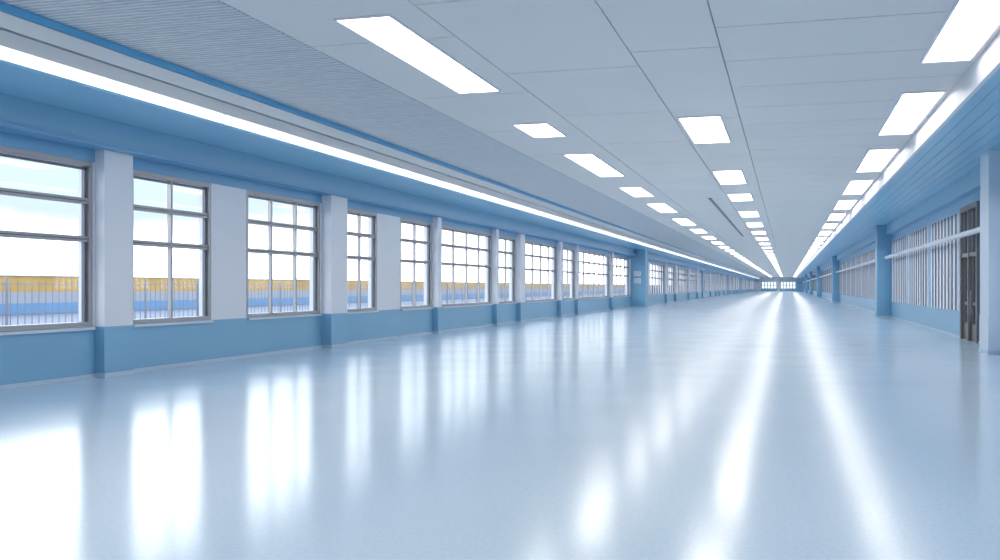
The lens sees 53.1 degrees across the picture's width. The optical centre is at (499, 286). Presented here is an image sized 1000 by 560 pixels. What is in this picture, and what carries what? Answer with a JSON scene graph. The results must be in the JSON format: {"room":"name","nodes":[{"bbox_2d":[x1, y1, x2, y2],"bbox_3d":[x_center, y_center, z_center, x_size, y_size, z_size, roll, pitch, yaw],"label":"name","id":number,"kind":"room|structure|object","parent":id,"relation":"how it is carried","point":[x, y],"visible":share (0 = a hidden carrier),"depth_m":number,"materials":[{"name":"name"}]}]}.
{"room":"large empty corridor","nodes":[
{"label":"large empty corridor","id":0,"kind":"room"},
{"bbox_2d":[0,131,753,384],"bbox_3d":[39.458,-1.034,180.624,0.300,5.268,401.000,0,0,16],"label":"wall","id":1,"kind":"structure","parent":0,"point":[52,355],"depth_m":22.25,"materials":[{"name":"blue paint"}]},
{"bbox_2d":[0,146,92,331],"bbox_3d":[-7.737,-0.750,15.927,0.160,2.892,3.542,0,0,16],"label":"window","id":2,"kind":"structure","parent":1,"relation":"in","point":[86,199],"depth_m":17.20,"materials":[{"name":"metal"}]},
{"bbox_2d":[133,170,210,323],"bbox_3d":[-6.582,-0.750,19.950,0.160,2.892,2.712,0,0,16],"label":"window","id":3,"kind":"structure","parent":1,"relation":"in","point":[205,215],"depth_m":19.99,"materials":[{"name":"metal"}]},
{"bbox_2d":[246,190,319,317],"bbox_3d":[-5.301,-0.750,24.415,0.160,2.892,3.702,0,0,16],"label":"window","id":4,"kind":"structure","parent":1,"relation":"in","point":[251,194],"depth_m":24.63,"materials":[{"name":"metal"}]},
{"bbox_2d":[347,208,376,311],"bbox_3d":[-4.052,-0.750,28.764,0.160,2.892,2.252,0,0,16],"label":"window","id":5,"kind":"structure","parent":1,"relation":"in","point":[359,213],"depth_m":29.12,"materials":[{"name":"metal"}]},
{"bbox_2d":[0,289,745,335],"bbox_3d":[39.210,0.725,179.082,0.068,0.050,392.860,0,0,16],"label":"trim","id":6,"kind":"structure","parent":1,"relation":"attached to","point":[307,315],"depth_m":20.93,"materials":[{"name":"blue paint"}]},
{"bbox_2d":[0,291,752,389],"bbox_3d":[39.623,1.565,180.587,0.033,0.069,400.960,0,0,16],"label":"baseboard","id":7,"kind":"structure","parent":1,"relation":"attached to","point":[65,379],"depth_m":21.86,"materials":[{"name":"blue"}]},
{"bbox_2d":[0,93,754,280],"bbox_3d":[39.808,-2.674,180.534,0.418,0.508,400.960,0,0,16],"label":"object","id":8,"kind":"structure","parent":1,"relation":"attached to","point":[19,116],"depth_m":21.23,"materials":[{"name":"blue paint"}]},
{"bbox_2d":[400,218,431,308],"bbox_3d":[-2.826,-0.750,33.036,0.160,2.892,2.942,0,0,16],"label":"window","id":9,"kind":"structure","parent":1,"relation":"in","point":[414,223],"depth_m":33.17,"materials":[{"name":"metal"}]},
{"bbox_2d":[442,225,491,306],"bbox_3d":[-1.288,-0.750,38.395,0.160,2.892,6.292,0,0,16],"label":"window","id":10,"kind":"structure","parent":1,"relation":"in","point":[453,246],"depth_m":38.62,"materials":[{"name":"metal"}]},
{"bbox_2d":[499,235,515,302],"bbox_3d":[0.243,-0.750,43.730,0.160,2.892,2.792,0,0,16],"label":"window","id":11,"kind":"structure","parent":1,"relation":"in","point":[513,253],"depth_m":44.17,"materials":[{"name":"metal"}]},
{"bbox_2d":[525,240,556,301],"bbox_3d":[2.022,-0.750,49.930,0.160,2.892,6.692,0,0,16],"label":"window","id":12,"kind":"structure","parent":1,"relation":"in","point":[532,243],"depth_m":49.93,"materials":[{"name":"metal"}]},
{"bbox_2d":[563,247,574,299],"bbox_3d":[3.801,-0.750,56.129,0.160,2.892,3.192,0,0,16],"label":"window","id":13,"kind":"structure","parent":1,"relation":"in","point":[564,248],"depth_m":56.83,"materials":[{"name":"metal"}]},
{"bbox_2d":[579,250,608,298],"bbox_3d":[6.008,-0.750,63.819,0.160,2.892,10.392,0,0,16],"label":"window","id":14,"kind":"structure","parent":1,"relation":"in","point":[580,251],"depth_m":63.81,"materials":[{"name":"metal"}]},
{"bbox_2d":[614,256,628,296],"bbox_3d":[8.933,-0.750,74.008,0.160,2.892,7.192,0,0,16],"label":"window","id":15,"kind":"structure","parent":1,"relation":"in","point":[616,257],"depth_m":74.90,"materials":[{"name":"metal"}]},
{"bbox_2d":[650,262,664,294],"bbox_3d":[14.850,-0.750,94.573,0.190,2.892,10.992,0,0,16],"label":"window","id":16,"kind":"structure","parent":1,"relation":"in","point":[660,270],"depth_m":94.98,"materials":[{"name":"glass"}]},
{"bbox_2d":[668,266,673,293],"bbox_3d":[17.761,-0.750,104.714,0.190,2.892,7.492,0,0,16],"label":"window","id":17,"kind":"structure","parent":1,"relation":"in","point":[670,268],"depth_m":105.06,"materials":[{"name":"glass"}]},
{"bbox_2d":[677,267,687,292],"bbox_3d":[21.085,-0.750,116.296,0.190,2.892,13.992,0,0,16],"label":"window","id":18,"kind":"structure","parent":1,"relation":"in","point":[682,274],"depth_m":117.46,"materials":[{"name":"glass"}]},
{"bbox_2d":[690,270,695,291],"bbox_3d":[24.892,-0.750,129.561,0.190,2.892,10.992,0,0,16],"label":"window","id":19,"kind":"structure","parent":1,"relation":"in","point":[692,272],"depth_m":129.35,"materials":[{"name":"glass"}]},
{"bbox_2d":[699,271,701,291],"bbox_3d":[27.802,-0.750,139.701,0.190,2.892,7.492,0,0,16],"label":"window","id":20,"kind":"structure","parent":1,"relation":"in","point":[700,272],"depth_m":141.65,"materials":[{"name":"glass"}]},
{"bbox_2d":[704,272,709,291],"bbox_3d":[31.126,-0.750,151.284,0.190,2.892,13.992,0,0,16],"label":"window","id":21,"kind":"structure","parent":1,"relation":"in","point":[706,275],"depth_m":151.59,"materials":[{"name":"glass"}]},
{"bbox_2d":[711,273,714,290],"bbox_3d":[34.933,-0.750,164.548,0.190,2.892,10.992,0,0,16],"label":"window","id":22,"kind":"structure","parent":1,"relation":"in","point":[712,275],"depth_m":164.11,"materials":[{"name":"glass"}]},
{"bbox_2d":[720,275,723,290],"bbox_3d":[41.168,-0.750,186.271,0.190,2.892,13.992,0,0,16],"label":"window","id":23,"kind":"structure","parent":1,"relation":"in","point":[721,276],"depth_m":186.65,"materials":[{"name":"glass"}]},
{"bbox_2d":[0,291,999,559],"bbox_3d":[47.773,1.700,178.237,17.600,0.200,401.600,0,0,16],"label":"floor","id":24,"kind":"structure","parent":0,"point":[755,425],"depth_m":10.22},
{"bbox_2d":[94,150,134,377],"bbox_3d":[-6.936,-0.409,18.012,0.222,4.015,0.840,0,0,16],"label":"pillar","id":25,"kind":"structure","parent":24,"relation":"on","point":[114,332],"depth_m":17.87,"materials":[{"name":"white paint"}]},
{"bbox_2d":[321,195,348,347],"bbox_3d":[-4.401,-0.409,26.700,0.302,4.015,1.040,0,0,16],"label":"pillar","id":26,"kind":"structure","parent":24,"relation":"on","point":[334,318],"depth_m":26.37,"materials":[{"name":"white paint"}]},
{"bbox_2d":[432,217,442,332],"bbox_3d":[-2.164,-0.409,34.641,0.222,4.015,0.440,0,0,16],"label":"pillar","id":27,"kind":"structure","parent":24,"relation":"on","point":[437,221],"depth_m":34.47,"materials":[{"name":"white paint"}]},
{"bbox_2d":[492,229,499,325],"bbox_3d":[-0.171,-0.409,41.586,0.222,4.015,0.390,0,0,16],"label":"pillar","id":28,"kind":"structure","parent":24,"relation":"on","point":[495,232],"depth_m":41.43,"materials":[{"name":"white paint"}]},
{"bbox_2d":[516,233,525,321],"bbox_3d":[0.954,-0.409,45.503,0.222,4.015,0.840,0,0,16],"label":"pillar","id":29,"kind":"structure","parent":24,"relation":"on","point":[520,238],"depth_m":45.15,"materials":[{"name":"white paint"}]},
{"bbox_2d":[557,242,562,316],"bbox_3d":[3.209,-0.409,53.360,0.222,4.015,0.490,0,0,16],"label":"pillar","id":30,"kind":"structure","parent":24,"relation":"on","point":[559,244],"depth_m":53.15,"materials":[{"name":"white paint"}]},
{"bbox_2d":[575,245,578,314],"bbox_3d":[4.460,-0.409,57.813,0.172,4.015,0.340,0,0,16],"label":"pillar","id":31,"kind":"structure","parent":24,"relation":"on","point":[576,246],"depth_m":57.66,"materials":[{"name":"white paint"}]},
{"bbox_2d":[610,252,613,309],"bbox_3d":[7.740,-0.409,69.148,0.222,4.015,0.640,0,0,16],"label":"pillar","id":32,"kind":"structure","parent":24,"relation":"on","point":[611,253],"depth_m":68.86,"materials":[{"name":"white paint"}]},
{"bbox_2d":[631,249,648,307],"bbox_3d":[11.012,-0.664,78.820,1.177,4.525,1.660,0,0,16],"label":"pier","id":33,"kind":"object","parent":24,"relation":"on","point":[639,291],"visible":0.88,"depth_m":78.07,"materials":[{"name":"blue paint"}]},
{"bbox_2d":[634,278,640,282],"bbox_3d":[10.719,-0.490,78.040,0.550,0.380,0.057,0,0,16],"label":"notice board","id":34,"kind":"object","parent":33,"relation":"attached to","point":[636,280],"visible":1,"depth_m":78.01,"materials":[{"name":"white paint"}]},
{"bbox_2d":[634,271,640,275],"bbox_3d":[10.719,-1.040,78.040,0.550,0.380,0.057,0,0,16],"label":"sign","id":35,"kind":"object","parent":33,"relation":"attached to","point":[636,273],"visible":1,"depth_m":78.01,"materials":[{"name":"white paint"}]},
{"bbox_2d":[665,263,667,302],"bbox_3d":[16.719,-0.409,100.435,0.222,4.015,0.940,0,0,16],"label":"pillar","id":36,"kind":"structure","parent":24,"relation":"on","point":[666,264],"depth_m":100.03,"materials":[{"name":"white paint"}]},
{"bbox_2d":[674,265,676,301],"bbox_3d":[19.147,-0.409,108.894,0.222,4.015,0.940,0,0,16],"label":"pillar","id":37,"kind":"structure","parent":24,"relation":"on","point":[675,266],"depth_m":108.50,"materials":[{"name":"white paint"}]},
{"bbox_2d":[688,267,689,299],"bbox_3d":[23.367,-0.409,123.600,0.222,4.015,0.940,0,0,16],"label":"pillar","id":38,"kind":"structure","parent":24,"relation":"on","point":[688,267],"depth_m":123.18,"materials":[{"name":"white paint"}]},
{"bbox_2d":[696,269,698,298],"bbox_3d":[26.760,-0.409,135.423,0.222,4.015,0.940,0,0,16],"label":"pillar","id":39,"kind":"structure","parent":24,"relation":"on","point":[697,270],"depth_m":135.03,"materials":[{"name":"white paint"}]},
{"bbox_2d":[702,270,703,297],"bbox_3d":[29.188,-0.409,143.881,0.222,4.015,0.940,0,0,16],"label":"pillar","id":40,"kind":"structure","parent":24,"relation":"on","point":[702,270],"depth_m":143.61,"materials":[{"name":"blue paint"}]},
{"bbox_2d":[715,273,716,295],"bbox_3d":[36.802,-0.409,170.410,0.222,4.015,0.940,0,0,16],"label":"pillar","id":41,"kind":"structure","parent":24,"relation":"on","point":[715,273],"depth_m":170.15,"materials":[{"name":"white paint"}]},
{"bbox_2d":[727,275,728,294],"bbox_3d":[46.843,-0.409,205.398,0.222,4.015,0.940,0,0,16],"label":"pillar","id":42,"kind":"structure","parent":24,"relation":"on","point":[727,275],"depth_m":205.11,"materials":[{"name":"blue paint"}]},
{"bbox_2d":[733,276,734,293],"bbox_3d":[53.492,-0.409,228.563,0.222,4.015,0.940,0,0,16],"label":"pillar","id":43,"kind":"structure","parent":24,"relation":"on","point":[733,276],"depth_m":228.43,"materials":[{"name":"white paint"}]},
{"bbox_2d":[805,275,807,292],"bbox_3d":[80.708,-0.824,263.511,0.727,4.844,1.160,0,0,16],"label":"pillar","id":44,"kind":"structure","parent":24,"relation":"on","point":[806,277],"depth_m":262.95,"materials":[{"name":"blue paint"}]},
{"bbox_2d":[809,272,812,294],"bbox_3d":[65.536,-0.824,210.645,0.727,4.844,1.160,0,0,16],"label":"pillar","id":45,"kind":"structure","parent":24,"relation":"on","point":[810,273],"depth_m":210.16,"materials":[{"name":"blue paint"}]},
{"bbox_2d":[817,266,821,296],"bbox_3d":[50.363,-0.824,157.779,0.727,4.844,1.160,0,0,16],"label":"pillar","id":46,"kind":"structure","parent":24,"relation":"on","point":[819,272],"depth_m":157.25,"materials":[{"name":"blue paint"}]},
{"bbox_2d":[832,256,838,301],"bbox_3d":[35.191,-0.824,104.913,0.727,4.844,1.160,0,0,16],"label":"pillar","id":47,"kind":"structure","parent":24,"relation":"on","point":[835,264],"depth_m":104.39,"materials":[{"name":"blue paint"}]},
{"bbox_2d":[875,225,890,317],"bbox_3d":[20.294,-0.824,53.008,0.727,4.844,1.160,0,0,16],"label":"pillar","id":48,"kind":"structure","parent":24,"relation":"on","point":[882,241],"depth_m":52.49,"materials":[{"name":"blue paint"}]},
{"bbox_2d":[979,150,999,354],"bbox_3d":[12.042,-0.824,24.166,0.677,4.844,1.160,0,0,16],"label":"pillar","id":49,"kind":"structure","parent":24,"relation":"on","point":[989,317],"depth_m":23.71,"materials":[{"name":"blue paint"}]},
{"bbox_2d":[0,0,999,276],"bbox_3d":[47.773,-3.820,178.237,17.600,0.300,401.600,0,0,16],"label":"ceiling","id":50,"kind":"structure","parent":0,"point":[801,90],"depth_m":18.12,"materials":[{"name":"grey paint"}]},
{"bbox_2d":[0,1,757,276],"bbox_3d":[41.489,-3.617,180.051,0.180,0.095,400.960,0,0,16],"label":"trim","id":51,"kind":"structure","parent":50,"relation":"attached to","point":[6,8],"depth_m":18.17,"materials":[{"name":"blue"}]},
{"bbox_2d":[0,11,759,278],"bbox_3d":[40.563,-3.299,180.317,1.988,0.738,400.960,0,0,16],"label":"soffit","id":52,"kind":"structure","parent":50,"relation":"attached to","point":[18,34],"depth_m":18.98,"materials":[{"name":"blue paint"}]},
{"bbox_2d":[0,46,758,278],"bbox_3d":[41.308,-3.060,179.729,0.060,0.160,399.900,0,0,16],"label":"strip light","id":53,"kind":"object","parent":52,"relation":"attached to","point":[6,54],"visible":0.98,"depth_m":18.40,"materials":[{"name":"white plastic"}]},
{"bbox_2d":[334,14,500,93],"bbox_3d":[-1.127,-3.655,16.137,0.830,0.029,5.400,0,0,16],"label":"ceiling light panel","id":54,"kind":"object","parent":50,"relation":"in","point":[387,32],"depth_m":15.49,"materials":[{"name":"white plastic"}]},
{"bbox_2d":[512,122,566,137],"bbox_3d":[0.942,-3.655,23.346,0.830,0.029,2.000,0,0,16],"label":"ceiling light panel","id":55,"kind":"object","parent":50,"relation":"in","point":[545,129],"depth_m":23.26,"materials":[{"name":"white plastic"}]},
{"bbox_2d":[563,153,624,176],"bbox_3d":[2.914,-3.655,30.219,0.830,0.029,5.700,0,0,16],"label":"ceiling light panel","id":56,"kind":"object","parent":50,"relation":"in","point":[591,162],"depth_m":29.78,"materials":[{"name":"white plastic"}]},
{"bbox_2d":[619,187,654,196],"bbox_3d":[5.301,-3.655,38.533,0.830,0.029,3.800,0,0,16],"label":"ceiling light panel","id":57,"kind":"object","parent":50,"relation":"in","point":[633,191],"depth_m":38.20,"materials":[{"name":"white plastic"}]},
{"bbox_2d":[646,203,676,212],"bbox_3d":[7.549,-3.655,46.367,0.830,0.029,5.300,0,0,16],"label":"ceiling light panel","id":58,"kind":"object","parent":50,"relation":"in","point":[661,207],"depth_m":45.88,"materials":[{"name":"white plastic"}]},
{"bbox_2d":[671,218,695,225],"bbox_3d":[10.404,-3.655,56.315,0.830,0.029,6.000,0,0,16],"label":"ceiling light panel","id":59,"kind":"object","parent":50,"relation":"in","point":[683,221],"depth_m":55.70,"materials":[{"name":"white plastic"}]},
{"bbox_2d":[689,229,707,232],"bbox_3d":[12.969,-3.655,65.254,0.830,0.029,4.600,0,0,16],"label":"ceiling light panel","id":60,"kind":"object","parent":50,"relation":"in","point":[694,230],"depth_m":64.57,"materials":[{"name":"white plastic"}]},
{"bbox_2d":[677,115,730,143],"bbox_3d":[4.821,-3.655,23.377,0.930,0.029,4.000,0,0,16],"label":"ceiling light panel","id":61,"kind":"object","parent":50,"relation":"in","point":[712,128],"depth_m":23.06,"materials":[{"name":"white plastic"}]},
{"bbox_2d":[701,236,716,238],"bbox_3d":[15.507,-3.655,74.097,0.830,0.029,4.600,0,0,16],"label":"ceiling light panel","id":62,"kind":"object","parent":50,"relation":"in","point":[706,237],"depth_m":73.70,"materials":[{"name":"white plastic"}]},
{"bbox_2d":[708,198,742,235],"bbox_3d":[13.059,-3.652,56.594,0.120,0.033,32.000,0,0,16],"label":"air diffuser slot","id":63,"kind":"object","parent":50,"relation":"attached to","point":[710,199],"visible":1,"depth_m":50.21,"materials":[{"name":"grey metal"}]},
{"bbox_2d":[712,170,746,184],"bbox_3d":[7.690,-3.655,33.374,0.930,0.029,4.200,0,0,16],"label":"ceiling light panel","id":64,"kind":"object","parent":50,"relation":"in","point":[723,176],"depth_m":33.02,"materials":[{"name":"white plastic"}]},
{"bbox_2d":[727,193,753,200],"bbox_3d":[9.814,-3.655,40.775,0.930,0.029,3.200,0,0,16],"label":"ceiling light panel","id":65,"kind":"object","parent":50,"relation":"in","point":[741,196],"depth_m":40.76,"materials":[{"name":"white plastic"}]},
{"bbox_2d":[738,210,759,216],"bbox_3d":[12.490,-3.655,50.098,0.930,0.029,4.200,0,0,16],"label":"ceiling light panel","id":66,"kind":"object","parent":50,"relation":"in","point":[742,213],"depth_m":49.64,"materials":[{"name":"white plastic"}]},
{"bbox_2d":[745,222,763,226],"bbox_3d":[14.973,-3.655,58.749,0.930,0.029,4.200,0,0,16],"label":"ceiling light panel","id":67,"kind":"object","parent":50,"relation":"in","point":[750,224],"depth_m":58.37,"materials":[{"name":"white plastic"}]},
{"bbox_2d":[751,231,766,234],"bbox_3d":[17.455,-3.655,67.400,0.930,0.029,4.200,0,0,16],"label":"ceiling light panel","id":68,"kind":"object","parent":50,"relation":"in","point":[753,232],"depth_m":66.94,"materials":[{"name":"white plastic"}]},
{"bbox_2d":[755,237,768,239],"bbox_3d":[19.938,-3.655,76.051,0.930,0.029,4.200,0,0,16],"label":"ceiling light panel","id":69,"kind":"object","parent":50,"relation":"in","point":[758,238],"depth_m":75.21,"materials":[{"name":"white plastic"}]},
{"bbox_2d":[812,241,823,244],"bbox_3d":[26.457,-3.655,83.231,0.780,0.029,5.400,0,0,16],"label":"ceiling light panel","id":70,"kind":"object","parent":50,"relation":"in","point":[820,242],"depth_m":83.86,"materials":[{"name":"white plastic"}]},
{"bbox_2d":[815,237,826,239],"bbox_3d":[24.236,-3.655,75.493,0.780,0.029,5.400,0,0,16],"label":"ceiling light panel","id":71,"kind":"object","parent":50,"relation":"in","point":[817,238],"depth_m":75.21,"materials":[{"name":"white plastic"}]},
{"bbox_2d":[818,231,831,234],"bbox_3d":[22.016,-3.655,67.756,0.780,0.029,5.400,0,0,16],"label":"ceiling light panel","id":72,"kind":"object","parent":50,"relation":"in","point":[821,232],"depth_m":66.94,"materials":[{"name":"white plastic"}]},
{"bbox_2d":[822,223,838,228],"bbox_3d":[19.795,-3.655,60.018,0.780,0.029,5.400,0,0,16],"label":"ceiling light panel","id":73,"kind":"object","parent":50,"relation":"in","point":[826,225],"depth_m":59.32,"materials":[{"name":"white plastic"}]},
{"bbox_2d":[826,213,846,220],"bbox_3d":[17.574,-3.655,52.281,0.780,0.029,5.400,0,0,16],"label":"ceiling light panel","id":74,"kind":"object","parent":50,"relation":"in","point":[833,216],"depth_m":51.74,"materials":[{"name":"white plastic"}]},
{"bbox_2d":[833,199,857,209],"bbox_3d":[15.354,-3.655,44.543,0.780,0.029,5.400,0,0,16],"label":"ceiling light panel","id":75,"kind":"object","parent":50,"relation":"in","point":[841,204],"depth_m":44.21,"materials":[{"name":"white plastic"}]},
{"bbox_2d":[842,179,873,194],"bbox_3d":[13.133,-3.655,36.805,0.780,0.029,5.400,0,0,16],"label":"ceiling light panel","id":76,"kind":"object","parent":50,"relation":"in","point":[854,187],"depth_m":36.48,"materials":[{"name":"white plastic"}]},
{"bbox_2d":[855,148,899,171],"bbox_3d":[10.912,-3.655,29.068,0.780,0.029,5.400,0,0,16],"label":"ceiling light panel","id":77,"kind":"object","parent":50,"relation":"in","point":[874,160],"depth_m":28.61,"materials":[{"name":"white plastic"}]},
{"bbox_2d":[796,68,999,277],"bbox_3d":[54.866,-3.459,176.212,2.242,0.418,400.960,0,0,16],"label":"soffit","id":78,"kind":"structure","parent":50,"relation":"attached to","point":[955,151],"depth_m":26.97,"materials":[{"name":"blue paint"}]},
{"bbox_2d":[795,32,999,277],"bbox_3d":[53.763,-3.449,176.529,0.078,0.438,400.960,0,0,16],"label":"trim","id":79,"kind":"structure","parent":78,"relation":"attached to","point":[987,63],"depth_m":20.32,"materials":[{"name":"white paint"}]},
{"bbox_2d":[877,90,946,135],"bbox_3d":[8.691,-3.655,21.330,0.780,0.029,5.400,0,0,16],"label":"ceiling light panel","id":80,"kind":"object","parent":50,"relation":"in","point":[910,109],"depth_m":20.79,"materials":[{"name":"white plastic"}]},
{"bbox_2d":[920,0,999,63],"bbox_3d":[6.471,-3.655,13.592,0.780,0.029,5.400,0,0,16],"label":"ceiling light panel","id":81,"kind":"object","parent":50,"relation":"in","point":[969,25],"depth_m":14.28,"materials":[{"name":"white plastic"}]},
{"bbox_2d":[754,277,801,290],"bbox_3d":[103.125,-1.034,371.102,17.000,5.268,0.300,0,0,16],"label":"wall","id":82,"kind":"structure","parent":0,"point":[757,283],"depth_m":370.92,"materials":[{"name":"blue paint"}]},
{"bbox_2d":[761,282,776,288],"bbox_3d":[100.074,-0.650,371.889,5.592,2.692,0.110,0,0,16],"label":"window","id":83,"kind":"structure","parent":82,"relation":"in","point":[764,285],"depth_m":371.87,"materials":[{"name":"white glass"}]},
{"bbox_2d":[780,282,795,288],"bbox_3d":[106.610,-0.650,370.013,5.592,2.692,0.110,0,0,16],"label":"window","id":84,"kind":"structure","parent":82,"relation":"in","point":[783,285],"depth_m":370.01,"materials":[{"name":"white glass"}]},
{"bbox_2d":[804,190,979,334],"bbox_3d":[56.087,-1.034,175.851,0.300,5.268,401.000,0,0,16],"label":"wall","id":85,"kind":"structure","parent":0,"point":[949,322],"depth_m":40.91,"materials":[{"name":"blue paint"}]},
{"bbox_2d":[823,270,824,292],"bbox_3d":[47.804,-0.800,147.297,0.190,3.292,6.279,0,0,16],"label":"window","id":86,"kind":"structure","parent":85,"relation":"in","point":[824,270],"depth_m":145.64,"materials":[{"name":"blue paint"}]},
{"bbox_2d":[825,269,826,292],"bbox_3d":[45.959,-0.800,140.869,0.190,3.292,6.279,0,0,16],"label":"window","id":87,"kind":"structure","parent":85,"relation":"in","point":[826,269],"depth_m":138.26,"materials":[{"name":"blue paint"}]},
{"bbox_2d":[827,268,828,292],"bbox_3d":[44.114,-0.800,134.441,0.190,3.292,6.279,0,0,16],"label":"window","id":88,"kind":"structure","parent":85,"relation":"in","point":[828,268],"depth_m":131.74,"materials":[{"name":"glass"}]},
{"bbox_2d":[829,268,830,293],"bbox_3d":[42.269,-0.800,128.013,0.190,3.292,6.279,0,0,16],"label":"window","id":89,"kind":"structure","parent":85,"relation":"in","point":[829,268],"depth_m":127.84,"materials":[{"name":"blue paint"}]},
{"bbox_2d":[839,262,842,295],"bbox_3d":[34.493,-0.800,100.919,0.190,3.292,6.154,0,0,16],"label":"window","id":90,"kind":"structure","parent":85,"relation":"in","point":[840,264],"depth_m":100.05,"materials":[{"name":"blue paint"}]},
{"bbox_2d":[843,260,846,295],"bbox_3d":[32.683,-0.800,94.611,0.190,3.292,6.154,0,0,16],"label":"window","id":91,"kind":"structure","parent":85,"relation":"in","point":[844,262],"depth_m":93.37,"materials":[{"name":"blue paint"}]},
{"bbox_2d":[847,259,850,296],"bbox_3d":[30.873,-0.800,88.304,0.190,3.292,6.154,0,0,16],"label":"window","id":92,"kind":"structure","parent":85,"relation":"in","point":[848,260],"depth_m":87.39,"materials":[{"name":"blue paint"}]},
{"bbox_2d":[851,256,855,297],"bbox_3d":[29.062,-0.800,81.996,0.190,3.292,6.154,0,0,16],"label":"window","id":93,"kind":"structure","parent":85,"relation":"in","point":[853,260],"depth_m":81.82,"materials":[{"name":"blue paint"}]},
{"bbox_2d":[836,260,874,272],"bbox_3d":[27.850,-1.520,78.930,0.330,0.152,51.300,0,0,16],"label":"tube","id":94,"kind":"object","parent":85,"relation":"attached to","point":[871,261],"visible":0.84,"depth_m":71.12,"materials":[{"name":"white paint"}]},
{"bbox_2d":[856,254,861,298],"bbox_3d":[27.252,-0.800,75.688,0.190,3.292,6.154,0,0,16],"label":"window","id":95,"kind":"structure","parent":85,"relation":"in","point":[858,257],"depth_m":75.34,"materials":[{"name":"blue paint"}]},
{"bbox_2d":[862,251,868,299],"bbox_3d":[25.442,-0.800,69.380,0.190,3.292,6.154,0,0,16],"label":"window","id":96,"kind":"structure","parent":85,"relation":"in","point":[865,256],"depth_m":69.20,"materials":[{"name":"blue paint"}]},
{"bbox_2d":[870,248,874,300],"bbox_3d":[23.631,-0.800,63.072,0.190,3.292,6.154,0,0,16],"label":"window","id":97,"kind":"structure","parent":85,"relation":"in","point":[872,251],"depth_m":63.60,"materials":[{"name":"blue paint"}]},
{"bbox_2d":[813,294,959,337],"bbox_3d":[55.930,1.565,175.907,0.028,0.069,400.960,0,0,16],"label":"baseboard","id":98,"kind":"structure","parent":85,"relation":"attached to","point":[931,328],"depth_m":41.30,"materials":[{"name":"blue"}]},
{"bbox_2d":[801,167,979,279],"bbox_3d":[55.825,-2.999,175.937,0.248,0.498,400.960,0,0,16],"label":"trim","id":99,"kind":"structure","parent":85,"relation":"attached to","point":[969,184],"depth_m":36.76,"materials":[{"name":"blue paint"}]},
{"bbox_2d":[892,233,906,305],"bbox_3d":[19.509,-0.800,48.708,0.190,3.292,6.792,0,0,16],"label":"window","id":100,"kind":"structure","parent":85,"relation":"in","point":[899,263],"depth_m":48.35,"materials":[{"name":"blue paint"}]},
{"bbox_2d":[908,224,928,308],"bbox_3d":[17.523,-0.800,41.788,0.190,3.292,6.792,0,0,16],"label":"window","id":101,"kind":"structure","parent":85,"relation":"in","point":[918,261],"depth_m":41.42,"materials":[{"name":"blue paint"}]},
{"bbox_2d":[884,227,979,258],"bbox_3d":[16.263,-1.520,38.560,0.330,0.152,27.300,0,0,16],"label":"tube","id":102,"kind":"object","parent":85,"relation":"attached to","point":[976,230],"visible":0.78,"depth_m":33.03,"materials":[{"name":"white paint"}]},
{"bbox_2d":[930,210,959,313],"bbox_3d":[15.536,-0.800,34.867,0.190,3.292,6.792,0,0,16],"label":"window","id":103,"kind":"structure","parent":85,"relation":"in","point":[944,257],"depth_m":34.50,"materials":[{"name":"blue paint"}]},
{"bbox_2d":[960,201,979,342],"bbox_3d":[14.017,-0.424,29.737,0.200,4.044,2.892,0,0,16],"label":"door","id":104,"kind":"structure","parent":85,"relation":"in","point":[970,213],"depth_m":29.67,"materials":[{"name":"brown metal"}]},
{"label":"outside","id":105,"kind":"structure","parent":0,"visible":0},
{"bbox_2d":[0,293,617,325],"bbox_3d":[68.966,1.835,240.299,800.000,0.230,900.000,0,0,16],"label":"paving","id":106,"kind":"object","parent":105,"point":[178,312],"depth_m":64.91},
{"bbox_2d":[0,275,656,315],"bbox_3d":[16.955,0.490,224.015,1.200,2.440,560.000,0,0,16],"label":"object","id":107,"kind":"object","parent":106,"relation":"on","point":[13,278],"depth_m":74.73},
{"bbox_2d":[0,278,656,325],"bbox_3d":[12.540,0.680,152.443,0.080,2.060,360.055,0,0,16],"label":"railing fence","id":108,"kind":"object","parent":106,"relation":"on","point":[145,284],"visible":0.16,"depth_m":52.60,"materials":[{"name":"silver metal"}]}
]}

